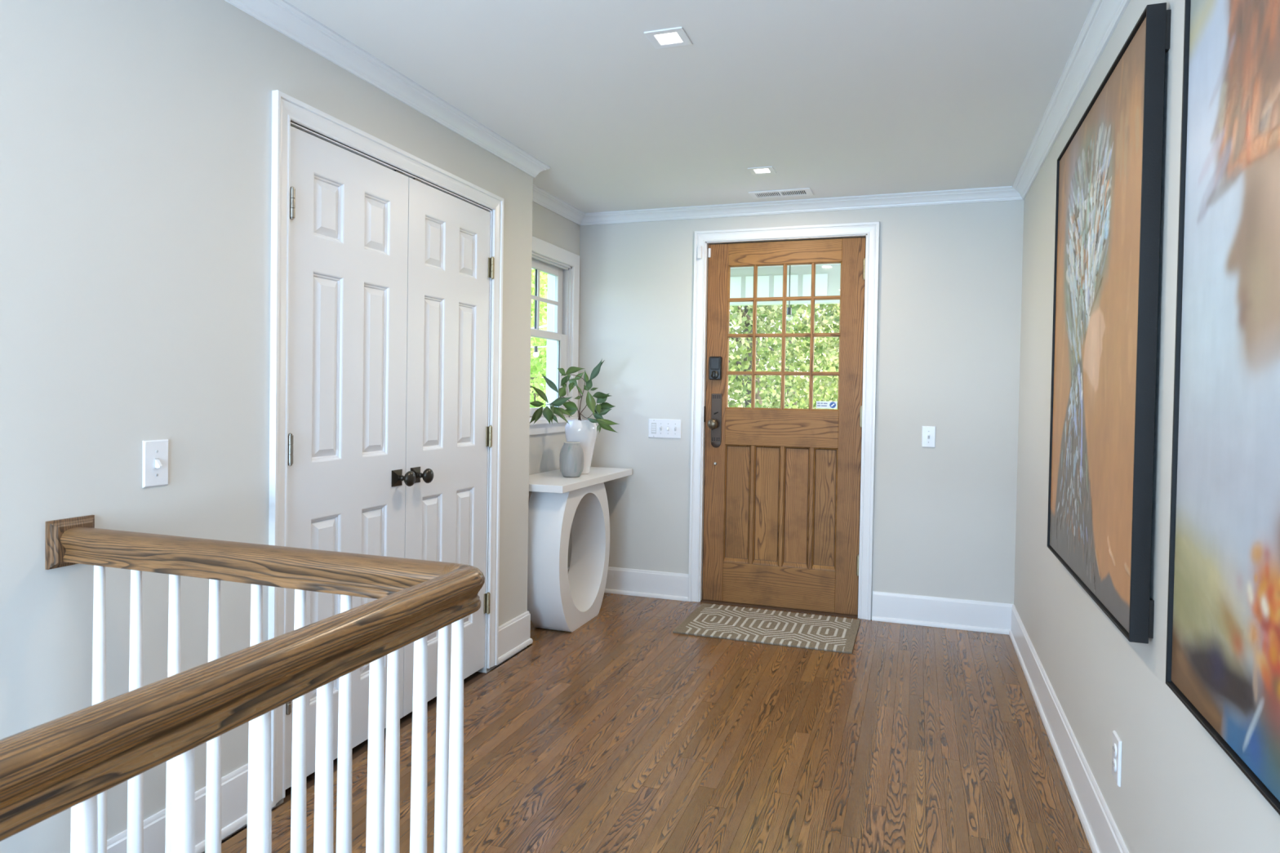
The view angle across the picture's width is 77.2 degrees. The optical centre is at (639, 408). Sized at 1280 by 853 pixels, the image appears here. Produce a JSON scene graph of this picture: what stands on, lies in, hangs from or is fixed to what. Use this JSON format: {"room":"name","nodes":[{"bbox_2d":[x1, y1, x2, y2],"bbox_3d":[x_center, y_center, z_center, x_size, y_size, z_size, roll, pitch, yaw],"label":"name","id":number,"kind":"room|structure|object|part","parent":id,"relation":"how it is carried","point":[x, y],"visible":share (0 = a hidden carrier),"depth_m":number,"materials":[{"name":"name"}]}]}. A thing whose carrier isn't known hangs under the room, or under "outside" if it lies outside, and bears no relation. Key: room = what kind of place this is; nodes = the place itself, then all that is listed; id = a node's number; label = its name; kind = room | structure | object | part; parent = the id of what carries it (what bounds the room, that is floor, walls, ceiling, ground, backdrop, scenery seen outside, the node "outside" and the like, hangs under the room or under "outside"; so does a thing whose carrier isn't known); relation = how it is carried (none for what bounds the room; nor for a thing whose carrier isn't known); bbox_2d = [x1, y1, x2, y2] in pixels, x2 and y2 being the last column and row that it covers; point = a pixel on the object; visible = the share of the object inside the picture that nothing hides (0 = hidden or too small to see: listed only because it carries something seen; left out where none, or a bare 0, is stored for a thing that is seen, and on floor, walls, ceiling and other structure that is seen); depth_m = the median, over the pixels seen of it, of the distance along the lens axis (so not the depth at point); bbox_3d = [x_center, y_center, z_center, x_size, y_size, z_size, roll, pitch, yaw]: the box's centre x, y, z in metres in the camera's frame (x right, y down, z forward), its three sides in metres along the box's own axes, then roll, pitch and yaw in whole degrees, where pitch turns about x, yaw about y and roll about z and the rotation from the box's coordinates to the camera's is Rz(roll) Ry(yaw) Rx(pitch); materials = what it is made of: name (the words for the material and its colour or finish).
{"room":"entrance hall","nodes":[
{"label":"entrance hall","id":0,"kind":"room"},
{"bbox_2d":[0,0,533,852],"bbox_3d":[-1.786,1.327,0.673,0.120,5.376,7.086,1,1,19],"label":"wall","id":1,"kind":"structure","parent":0,"point":[135,135],"depth_m":1.99,"materials":[{"name":"paint"}]},
{"bbox_2d":[142,439,168,488],"bbox_3d":[-1.216,0.138,2.023,0.020,0.117,0.070,1,1,19],"label":"light switch","id":2,"kind":"object","parent":1,"relation":"attached to","point":[155,452],"visible":1,"depth_m":2.02,"materials":[{"name":"white plastic"}]},
{"bbox_2d":[106,763,273,852],"bbox_3d":[-1.211,1.116,2.098,0.022,0.162,0.640,1,1,19],"label":"baseboard","id":3,"kind":"structure","parent":1,"relation":"attached to","point":[234,785],"depth_m":2.17,"materials":[{"name":"white wood"}]},
{"bbox_2d":[284,125,415,790],"bbox_3d":[-0.966,0.153,2.729,0.110,2.047,0.612,1,1,19],"label":"door","id":4,"kind":"structure","parent":1,"relation":"in","point":[348,478],"depth_m":2.69,"materials":[{"name":"white painted wood"}]},
{"bbox_3d":[-1.038,0.653,2.634,0.013,0.603,0.144,1,1,19],"label":"panel","id":5,"kind":"part","parent":4,"relation":"part of","materials":[{"name":"white wood"}]},
{"bbox_3d":[-1.025,-0.133,2.619,0.013,0.610,0.144,1,1,19],"label":"panel","id":6,"kind":"part","parent":4,"relation":"part of","materials":[{"name":"white wood"}]},
{"bbox_3d":[-1.017,-0.649,2.609,0.013,0.202,0.144,1,1,19],"label":"panel","id":7,"kind":"part","parent":4,"relation":"part of","materials":[{"name":"white wood"}]},
{"bbox_3d":[-0.957,0.650,2.867,0.013,0.603,0.144,1,1,19],"label":"panel","id":8,"kind":"part","parent":4,"relation":"part of","materials":[{"name":"white wood"}]},
{"bbox_3d":[-0.944,-0.136,2.852,0.013,0.610,0.144,1,1,19],"label":"panel","id":9,"kind":"part","parent":4,"relation":"part of","materials":[{"name":"white wood"}]},
{"bbox_3d":[-0.936,-0.652,2.842,0.013,0.202,0.144,1,1,19],"label":"panel","id":10,"kind":"part","parent":4,"relation":"part of","materials":[{"name":"white wood"}]},
{"bbox_3d":[-0.863,0.258,2.960,0.062,0.058,0.058,1,1,19],"label":"knob","id":11,"kind":"part","parent":4,"relation":"part of","materials":[{"name":"brown metal"}]},
{"bbox_2d":[267,89,503,806],"bbox_3d":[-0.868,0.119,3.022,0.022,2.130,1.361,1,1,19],"label":"trim","id":12,"kind":"structure","parent":1,"relation":"attached to","point":[286,108],"depth_m":2.44,"materials":[{"name":"white wood"}]},
{"bbox_2d":[224,0,551,177],"bbox_3d":[-1.123,-1.148,2.138,0.065,0.062,3.951,1,1,19],"label":"trim","id":13,"kind":"structure","parent":1,"relation":"attached to","point":[282,16],"depth_m":2.77,"materials":[{"name":"white wood"}]},
{"bbox_2d":[403,177,494,716],"bbox_3d":[-0.763,0.145,3.311,0.110,2.047,0.614,1,1,19],"label":"door","id":14,"kind":"structure","parent":1,"relation":"in","point":[451,267],"depth_m":3.28,"materials":[{"name":"white painted wood"}]},
{"bbox_3d":[-0.825,0.257,3.070,0.062,0.058,0.058,1,1,19],"label":"knob","id":15,"kind":"part","parent":14,"relation":"part of","materials":[{"name":"brown metal"}]},
{"bbox_3d":[-0.839,0.645,3.207,0.013,0.603,0.144,1,1,19],"label":"panel","id":16,"kind":"part","parent":14,"relation":"part of","materials":[{"name":"white wood"}]},
{"bbox_3d":[-0.826,-0.141,3.192,0.013,0.610,0.144,1,1,19],"label":"panel","id":17,"kind":"part","parent":14,"relation":"part of","materials":[{"name":"white wood"}]},
{"bbox_3d":[-0.818,-0.657,3.183,0.013,0.202,0.144,1,1,19],"label":"panel","id":18,"kind":"part","parent":14,"relation":"part of","materials":[{"name":"white wood"}]},
{"bbox_3d":[-0.757,0.642,3.441,0.013,0.603,0.144,1,1,19],"label":"panel","id":19,"kind":"part","parent":14,"relation":"part of","materials":[{"name":"white wood"}]},
{"bbox_3d":[-0.745,-0.144,3.426,0.013,0.610,0.144,1,1,19],"label":"panel","id":20,"kind":"part","parent":14,"relation":"part of","materials":[{"name":"white wood"}]},
{"bbox_3d":[-0.737,-0.660,3.416,0.013,0.202,0.144,1,1,19],"label":"panel","id":21,"kind":"part","parent":14,"relation":"part of","materials":[{"name":"white wood"}]},
{"bbox_2d":[497,611,533,664],"bbox_3d":[-0.603,1.092,3.850,0.022,0.162,0.346,1,1,19],"label":"baseboard","id":22,"kind":"structure","parent":1,"relation":"attached to","point":[514,634],"depth_m":3.84,"materials":[{"name":"white wood"}]},
{"bbox_2d":[528,201,579,567],"bbox_3d":[-0.674,0.021,4.557,0.160,2.876,1.214,1,1,19],"label":"wall","id":23,"kind":"structure","parent":0,"point":[544,449],"depth_m":4.71,"materials":[{"name":"paint"}]},
{"bbox_2d":[529,252,572,419],"bbox_3d":[-0.621,-0.411,4.683,0.160,0.935,0.700,1,1,19],"label":"window","id":24,"kind":"structure","parent":23,"relation":"in","point":[558,300],"depth_m":4.95,"materials":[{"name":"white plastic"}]},
{"bbox_3d":[-0.604,-0.647,4.674,0.028,0.438,0.672,1,1,19],"label":"sash","id":25,"kind":"part","parent":24,"relation":"part of","materials":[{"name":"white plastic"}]},
{"bbox_3d":[-0.581,-0.205,4.672,0.032,0.499,0.672,1,1,19],"label":"sash","id":26,"kind":"part","parent":24,"relation":"part of","materials":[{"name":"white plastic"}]},
{"bbox_2d":[532,235,579,417],"bbox_3d":[-0.536,-0.450,4.653,0.018,1.017,0.864,1,1,19],"label":"trim","id":27,"kind":"structure","parent":23,"relation":"attached to","point":[540,246],"depth_m":4.98,"materials":[{"name":"white wood"}]},
{"bbox_2d":[529,417,582,435],"bbox_3d":[-0.534,0.101,4.660,0.040,0.085,0.900,1,1,19],"label":"trim","id":28,"kind":"structure","parent":23,"relation":"attached to","point":[541,426],"depth_m":4.66,"materials":[{"name":"white wood"}]},
{"bbox_2d":[532,183,585,225],"bbox_3d":[-0.532,-1.184,4.544,0.065,0.062,1.114,1,1,19],"label":"trim","id":29,"kind":"structure","parent":23,"relation":"attached to","point":[541,197],"depth_m":4.68,"materials":[{"name":"white wood"}]},
{"bbox_2d":[221,592,1092,852],"bbox_3d":[0.671,1.359,0.410,5.156,0.200,8.200,1,1,19],"label":"floor","id":30,"kind":"structure","parent":0,"point":[621,731],"depth_m":2.84,"materials":[{"name":"brown wood"}]},
{"bbox_2d":[0,515,484,852],"bbox_3d":[-1.254,0.753,0.333,1.083,0.950,2.908,1,1,19],"label":"stair railing","id":31,"kind":"object","parent":30,"relation":"on","point":[49,769],"visible":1,"depth_m":1.32,"materials":[{"name":"brown wood"}]},
{"bbox_3d":[-0.819,0.316,1.659,0.981,0.074,0.069,1,1,19],"label":"handrail","id":32,"kind":"part","parent":31,"relation":"part of","materials":[{"name":"brown wood"}]},
{"bbox_2d":[527,466,631,632],"bbox_3d":[-0.405,0.768,4.536,0.387,0.789,1.024,1,1,19],"label":"console table","id":33,"kind":"object","parent":30,"relation":"on","point":[558,599],"visible":0.94,"depth_m":4.17,"materials":[{"name":"white paint"}]},
{"bbox_2d":[559,441,583,477],"bbox_3d":[-0.377,0.280,4.422,0.135,0.191,0.135,1,1,19],"label":"vase","id":34,"kind":"object","parent":33,"relation":"on","point":[571,453],"visible":1,"depth_m":4.37,"materials":[{"name":"ceramic"}]},
{"bbox_2d":[564,418,597,474],"bbox_3d":[-0.339,0.217,4.597,0.188,0.312,0.188,1,1,19],"label":"vase","id":35,"kind":"object","parent":33,"relation":"on","point":[584,432],"visible":0.62,"depth_m":4.53,"materials":[{"name":"white ceramic"}]},
{"bbox_2d":[529,374,579,424],"bbox_3d":[-0.388,0.065,4.323,0.213,0.506,0.522,2,1,30],"label":"leafy branch","id":36,"kind":"object","parent":35,"relation":"in","point":[571,406],"visible":0.91,"depth_m":4.21,"materials":[{"name":"green plant"}]},
{"bbox_2d":[557,366,585,420],"bbox_3d":[-0.374,0.039,4.497,0.173,0.551,0.131,0,1,-34],"label":"leafy branch","id":37,"kind":"object","parent":35,"relation":"in","point":[571,370],"visible":0.91,"depth_m":4.49,"materials":[{"name":"green plant"}]},
{"bbox_3d":[-0.357,0.061,4.535,0.095,0.507,0.128,1,1,19],"label":"stem","id":38,"kind":"part","parent":37,"relation":"part of","materials":[{"name":"brown"}]},
{"bbox_2d":[579,358,619,432],"bbox_3d":[-0.227,0.017,4.489,0.181,0.600,0.266,1,1,-17],"label":"leafy branch","id":39,"kind":"object","parent":35,"relation":"in","point":[603,407],"visible":0.98,"depth_m":4.46,"materials":[{"name":"green plant"}]},
{"bbox_2d":[672,603,860,653],"bbox_3d":[0.703,1.179,4.348,0.912,0.011,0.610,1,1,19],"label":"doormat","id":40,"kind":"object","parent":30,"relation":"on","point":[798,630],"visible":1,"depth_m":4.30,"materials":[{"name":"beige fabric"}]},
{"bbox_2d":[284,0,1094,213],"bbox_3d":[-0.041,-1.241,2.401,2.716,0.150,5.160,1,1,19],"label":"ceiling","id":41,"kind":"structure","parent":0,"point":[841,98],"depth_m":2.88,"materials":[{"name":"white paint"}]},
{"bbox_2d":[644,26,692,48],"bbox_3d":[0.090,-1.164,2.519,0.122,0.004,0.122,1,1,19],"label":"recessed light","id":42,"kind":"object","parent":41,"relation":"in","point":[672,37],"visible":1,"depth_m":2.52,"materials":[{"name":"white plastic"}]},
{"bbox_2d":[747,165,776,175],"bbox_3d":[0.607,-1.183,3.988,0.122,0.004,0.122,1,1,19],"label":"recessed light","id":43,"kind":"object","parent":41,"relation":"in","point":[762,170],"visible":1,"depth_m":3.98,"materials":[{"name":"white plastic"}]},
{"bbox_2d":[748,187,813,199],"bbox_3d":[0.779,-1.188,4.427,0.334,0.006,0.148,1,1,19],"label":"ceiling vent","id":44,"kind":"object","parent":41,"relation":"in","point":[804,191],"visible":1,"depth_m":4.42,"materials":[{"name":"white metal"}]},
{"bbox_2d":[577,200,1023,619],"bbox_3d":[0.758,0.040,4.787,2.716,2.876,0.160,1,1,19],"label":"wall","id":45,"kind":"structure","parent":0,"point":[950,275],"depth_m":4.46,"materials":[{"name":"paint"}]},
{"bbox_2d":[604,566,688,601],"bbox_3d":[-0.062,1.079,4.989,0.758,0.162,0.022,1,1,19],"label":"baseboard","id":46,"kind":"structure","parent":45,"relation":"attached to","point":[624,581],"depth_m":4.95,"materials":[{"name":"white wood"}]},
{"bbox_2d":[648,418,681,438],"bbox_3d":[0.154,0.122,4.902,0.208,0.117,0.020,1,1,19],"label":"light switch","id":47,"kind":"object","parent":45,"relation":"attached to","point":[658,428],"visible":1,"depth_m":4.89,"materials":[{"name":"white plastic"}]},
{"bbox_2d":[697,245,702,258],"bbox_3d":[0.357,-0.936,4.799,0.026,0.077,0.016,1,1,19],"label":"sensor","id":48,"kind":"object","parent":45,"relation":"attached to","point":[699,247],"visible":1,"depth_m":4.79,"materials":[{"name":"white plastic"}]},
{"bbox_2d":[700,599,858,618],"bbox_3d":[0.827,1.186,4.776,0.922,0.026,0.164,1,1,19],"label":"threshold","id":49,"kind":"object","parent":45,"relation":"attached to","point":[702,600],"depth_m":4.71,"materials":[{"name":"brown wood"}]},
{"bbox_2d":[688,221,879,620],"bbox_3d":[0.845,0.092,4.758,0.946,2.175,0.160,1,1,19],"label":"trim","id":50,"kind":"structure","parent":45,"relation":"attached to","point":[707,243],"depth_m":4.82,"materials":[{"name":"white wood"}]},
{"bbox_3d":[0.390,0.033,4.846,0.003,0.095,0.022,1,1,19],"label":"strike plate","id":51,"kind":"part","parent":50,"relation":"part of","materials":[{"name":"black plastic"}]},
{"bbox_2d":[702,236,866,615],"bbox_3d":[0.828,0.095,4.695,0.922,2.154,0.120,1,1,19],"label":"door","id":52,"kind":"structure","parent":45,"relation":"in","point":[782,485],"depth_m":4.71,"materials":[{"name":"brown wood"}]},
{"bbox_2d":[707,248,711,257],"bbox_3d":[0.419,-0.939,4.832,0.016,0.056,0.012,1,1,19],"label":"magnet","id":53,"kind":"object","parent":52,"relation":"attached to","point":[709,249],"visible":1,"depth_m":4.83,"materials":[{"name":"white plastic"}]},
{"bbox_3d":[0.439,0.092,4.803,0.063,0.063,0.068,1,1,19],"label":"knob","id":54,"kind":"part","parent":52,"relation":"part of","materials":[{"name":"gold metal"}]},
{"bbox_3d":[0.461,0.073,4.835,0.065,0.326,0.006,1,1,19],"label":"handle plate","id":55,"kind":"part","parent":52,"relation":"part of","materials":[{"name":"brown metal"}]},
{"bbox_3d":[0.583,0.571,4.811,0.156,0.710,0.014,1,1,19],"label":"panel moulding","id":56,"kind":"part","parent":52,"relation":"part of","materials":[{"name":"brown wood"}]},
{"bbox_3d":[0.588,0.571,4.826,0.162,0.716,0.017,1,1,19],"label":"panel","id":57,"kind":"part","parent":52,"relation":"part of","materials":[{"name":"brown wood"}]},
{"bbox_3d":[0.750,0.575,4.753,0.156,0.710,0.014,1,1,19],"label":"panel moulding","id":58,"kind":"part","parent":52,"relation":"part of","materials":[{"name":"brown wood"}]},
{"bbox_3d":[0.756,0.575,4.768,0.162,0.716,0.017,1,1,19],"label":"panel","id":59,"kind":"part","parent":52,"relation":"part of","materials":[{"name":"brown wood"}]},
{"bbox_3d":[0.819,1.051,4.750,0.662,0.240,0.045,1,1,19],"label":"rail","id":60,"kind":"part","parent":52,"relation":"part of","materials":[{"name":"brown wood"}]},
{"bbox_3d":[0.834,0.114,4.733,0.662,0.216,0.045,1,1,19],"label":"rail","id":61,"kind":"part","parent":52,"relation":"part of","materials":[{"name":"brown wood"}]},
{"bbox_3d":[0.851,-0.916,4.713,0.662,0.132,0.045,1,1,19],"label":"rail","id":62,"kind":"part","parent":52,"relation":"part of","materials":[{"name":"brown wood"}]},
{"bbox_3d":[0.915,0.579,4.696,0.150,0.710,0.014,1,1,19],"label":"panel moulding","id":63,"kind":"part","parent":52,"relation":"part of","materials":[{"name":"brown wood"}]},
{"bbox_3d":[0.920,0.579,4.711,0.156,0.716,0.017,1,1,19],"label":"panel","id":64,"kind":"part","parent":52,"relation":"part of","materials":[{"name":"brown wood"}]},
{"bbox_2d":[817,402,826,406],"bbox_3d":[1.057,-0.024,4.648,0.057,0.020,0.001,1,1,19],"label":"print","id":65,"kind":"object","parent":52,"relation":"on","point":[819,404],"depth_m":4.65,"materials":[{"name":"white paper"}]},
{"bbox_3d":[1.070,0.582,4.642,0.136,0.710,0.014,1,1,19],"label":"panel moulding","id":66,"kind":"part","parent":52,"relation":"part of","materials":[{"name":"brown wood"}]},
{"bbox_3d":[1.075,0.582,4.657,0.142,0.716,0.017,1,1,19],"label":"panel","id":67,"kind":"part","parent":52,"relation":"part of","materials":[{"name":"brown wood"}]},
{"bbox_2d":[580,186,1022,225],"bbox_3d":[0.816,-1.164,4.632,2.556,0.062,0.065,1,1,19],"label":"trim","id":68,"kind":"structure","parent":45,"relation":"attached to","point":[1003,193],"depth_m":4.58,"materials":[{"name":"white wood"}]},
{"bbox_2d":[921,426,935,447],"bbox_3d":[1.587,0.155,4.405,0.070,0.117,0.020,1,1,19],"label":"light switch","id":69,"kind":"object","parent":45,"relation":"attached to","point":[928,433],"visible":1,"depth_m":4.41,"materials":[{"name":"white plastic"}]},
{"bbox_2d":[871,591,1013,635],"bbox_3d":[1.651,1.118,4.395,0.726,0.162,0.022,1,1,19],"label":"baseboard","id":70,"kind":"structure","parent":45,"relation":"attached to","point":[891,607],"depth_m":4.39,"materials":[{"name":"white wood"}]},
{"bbox_2d":[1013,0,1279,852],"bbox_3d":[1.282,0.102,1.959,0.130,2.876,5.160,1,1,19],"label":"wall","id":71,"kind":"structure","parent":0,"point":[1180,791],"depth_m":1.97,"materials":[{"name":"paint"}]},
{"bbox_2d":[1008,604,1128,852],"bbox_3d":[1.167,1.157,1.929,0.022,0.162,5.000,1,1,19],"label":"baseboard","id":72,"kind":"structure","parent":71,"relation":"attached to","point":[1103,835],"depth_m":2.63,"materials":[{"name":"white wood"}]},
{"bbox_2d":[1012,0,1130,199],"bbox_3d":[1.183,-1.106,1.893,0.065,0.062,5.000,1,1,19],"label":"trim","id":73,"kind":"structure","parent":71,"relation":"attached to","point":[1104,16],"depth_m":2.73,"materials":[{"name":"white wood"}]},
{"bbox_2d":[1047,2,1170,644],"bbox_3d":[1.331,-0.192,2.352,0.047,1.417,1.218,1,1,19],"label":"painting","id":74,"kind":"object","parent":71,"relation":"attached to","point":[1108,172],"visible":1,"depth_m":2.06,"materials":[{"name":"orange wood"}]},
{"bbox_3d":[1.525,-0.200,2.926,0.038,1.417,0.006,1,1,19],"label":"frame","id":75,"kind":"part","parent":74,"relation":"part of","materials":[{"name":"black wood"}]},
{"bbox_3d":[1.315,0.513,2.367,0.038,0.006,1.206,1,1,19],"label":"frame rail","id":76,"kind":"part","parent":74,"relation":"part of","materials":[{"name":"black wood"}]},
{"bbox_3d":[1.338,-0.897,2.341,0.038,0.006,1.206,1,1,19],"label":"frame rail","id":77,"kind":"part","parent":74,"relation":"part of","materials":[{"name":"black wood"}]},
{"bbox_3d":[1.128,-0.184,1.782,0.038,1.417,0.006,1,1,19],"label":"frame","id":78,"kind":"part","parent":74,"relation":"part of","materials":[{"name":"black wood"}]},
{"bbox_2d":[1111,730,1121,786],"bbox_3d":[1.228,0.902,2.068,0.010,0.116,0.072,1,1,19],"label":"wall outlet","id":79,"kind":"object","parent":71,"relation":"attached to","point":[1117,742],"visible":1,"depth_m":2.05,"materials":[{"name":"white plastic"}]},
{"bbox_2d":[1112,758,1115,772],"bbox_3d":[1.224,0.921,2.070,0.003,0.034,0.029,1,1,19],"label":"receptacle","id":80,"kind":"object","parent":79,"relation":"attached to","point":[1113,759],"depth_m":2.07,"materials":[{"name":"grey plastic"}]},
{"bbox_2d":[1112,743,1116,757],"bbox_3d":[1.225,0.882,2.069,0.003,0.034,0.029,1,1,19],"label":"receptacle","id":81,"kind":"object","parent":79,"relation":"attached to","point":[1114,745],"depth_m":2.06,"materials":[{"name":"grey plastic"}]},
{"bbox_2d":[1165,0,1279,815],"bbox_3d":[0.841,-0.173,0.940,0.047,1.417,1.218,1,1,19],"label":"painting","id":82,"kind":"object","parent":71,"relation":"attached to","point":[1223,657],"visible":1,"depth_m":1.27,"materials":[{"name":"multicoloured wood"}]},
{"bbox_3d":[1.035,-0.181,1.514,0.038,1.417,0.006,1,1,19],"label":"frame","id":83,"kind":"part","parent":82,"relation":"part of","materials":[{"name":"black wood"}]},
{"bbox_3d":[0.825,0.532,0.955,0.038,0.006,1.206,1,1,19],"label":"frame rail","id":84,"kind":"part","parent":82,"relation":"part of","materials":[{"name":"black wood"}]},
{"label":"outside","id":85,"kind":"structure","parent":0,"visible":0},
{"bbox_3d":[4.770,1.191,35.169,65.000,0.150,59.840,1,1,19],"label":"ground","id":86,"kind":"structure","parent":85,"visible":0},
{"bbox_2d":[529,285,546,406],"bbox_3d":[-2.734,-2.306,20.491,5.544,7.892,6.111,1,1,12],"label":"tree","id":87,"kind":"object","parent":86,"relation":"on","point":[539,374],"visible":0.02,"depth_m":19.71,"materials":[{"name":"green plant"}]},
{"bbox_2d":[529,268,547,408],"bbox_3d":[-2.519,-1.596,13.592,4.883,6.395,4.945,0,1,-43],"label":"tree","id":88,"kind":"object","parent":86,"relation":"on","point":[536,367],"visible":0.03,"depth_m":12.62,"materials":[{"name":"green plant"}]},
{"bbox_2d":[728,303,839,409],"bbox_3d":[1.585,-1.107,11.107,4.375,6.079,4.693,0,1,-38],"label":"hedge","id":89,"kind":"object","parent":86,"relation":"on","point":[744,344],"visible":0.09,"depth_m":10.49,"materials":[{"name":"green plant"}]},
{"bbox_3d":[-0.789,-0.171,7.354,0.080,3.450,0.080,1,1,19],"label":"post","id":90,"kind":"object","parent":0,"visible":0},
{"bbox_2d":[531,324,546,328],"bbox_3d":[-2.524,-0.734,8.250,3.833,0.168,0.043,2,1,28],"label":"cable","id":91,"kind":"object","parent":90,"relation":"attached to","point":[544,326],"visible":0.12,"depth_m":7.37,"materials":[{"name":"white paint"}]},
{"bbox_2d":[530,346,546,357],"bbox_3d":[-2.098,-0.634,7.966,2.819,0.261,0.103,1,1,27],"label":"bulb","id":92,"kind":"object","parent":91,"relation":"hanging from","point":[535,354],"visible":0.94,"depth_m":7.39,"materials":[{"name":"white glass"}]},
{"bbox_2d":[533,346,537,352],"bbox_3d":[-0.961,-0.548,7.409,0.038,0.059,0.038,1,1,19],"label":"socket","id":93,"kind":"object","parent":92,"relation":"attached to","point":[535,348],"depth_m":7.39,"materials":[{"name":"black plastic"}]},
{"bbox_3d":[-0.961,-0.500,7.410,0.052,0.052,0.052,1,1,19],"label":"globe","id":94,"kind":"part","parent":92,"relation":"part of","materials":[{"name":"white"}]},
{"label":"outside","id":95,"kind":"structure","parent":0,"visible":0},
{"bbox_2d":[730,263,840,268],"bbox_3d":[1.787,-1.255,5.736,4.050,0.140,2.340,1,1,19],"label":"ceiling","id":96,"kind":"structure","parent":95,"point":[822,264],"depth_m":6.81,"materials":[{"name":"grey paint"}]},
{"bbox_2d":[729,264,840,306],"bbox_3d":[2.083,-1.039,6.604,4.050,0.315,0.110,1,1,19],"label":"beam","id":97,"kind":"structure","parent":96,"relation":"attached to","point":[770,279],"depth_m":6.85,"materials":[{"name":"grey paint"}]},
{"bbox_3d":[0.782,-1.045,7.003,0.204,0.210,0.010,1,1,19],"label":"panel","id":98,"kind":"part","parent":97,"relation":"part of","materials":[{"name":"white"}]},
{"bbox_3d":[1.013,-1.040,6.923,0.204,0.210,0.010,1,1,19],"label":"panel","id":99,"kind":"part","parent":97,"relation":"part of","materials":[{"name":"white"}]},
{"bbox_3d":[1.245,-1.034,6.843,0.204,0.210,0.010,1,1,19],"label":"panel","id":100,"kind":"part","parent":97,"relation":"part of","materials":[{"name":"white"}]},
{"bbox_3d":[1.476,-1.029,6.763,0.204,0.210,0.010,1,1,19],"label":"panel","id":101,"kind":"part","parent":97,"relation":"part of","materials":[{"name":"white"}]},
{"bbox_2d":[786,265,792,321],"bbox_3d":[1.165,-0.943,6.242,0.056,0.523,0.056,1,1,19],"label":"bulb","id":102,"kind":"object","parent":96,"relation":"hanging from","point":[788,317],"visible":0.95,"depth_m":6.23,"materials":[{"name":"white glass"}]},
{"bbox_2d":[786,307,791,315],"bbox_3d":[1.163,-0.758,6.245,0.038,0.059,0.038,1,1,19],"label":"socket","id":103,"kind":"object","parent":102,"relation":"attached to","point":[788,309],"depth_m":6.23,"materials":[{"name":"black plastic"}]},
{"bbox_3d":[1.162,-0.709,6.246,0.056,0.056,0.056,1,1,19],"label":"globe","id":104,"kind":"part","parent":102,"relation":"part of","materials":[{"name":"white"}]},
{"bbox_3d":[1.166,-0.996,6.241,0.007,0.417,0.007,1,1,-3],"label":"cord","id":105,"kind":"part","parent":102,"relation":"part of","materials":[{"name":"black plastic"}]}
]}

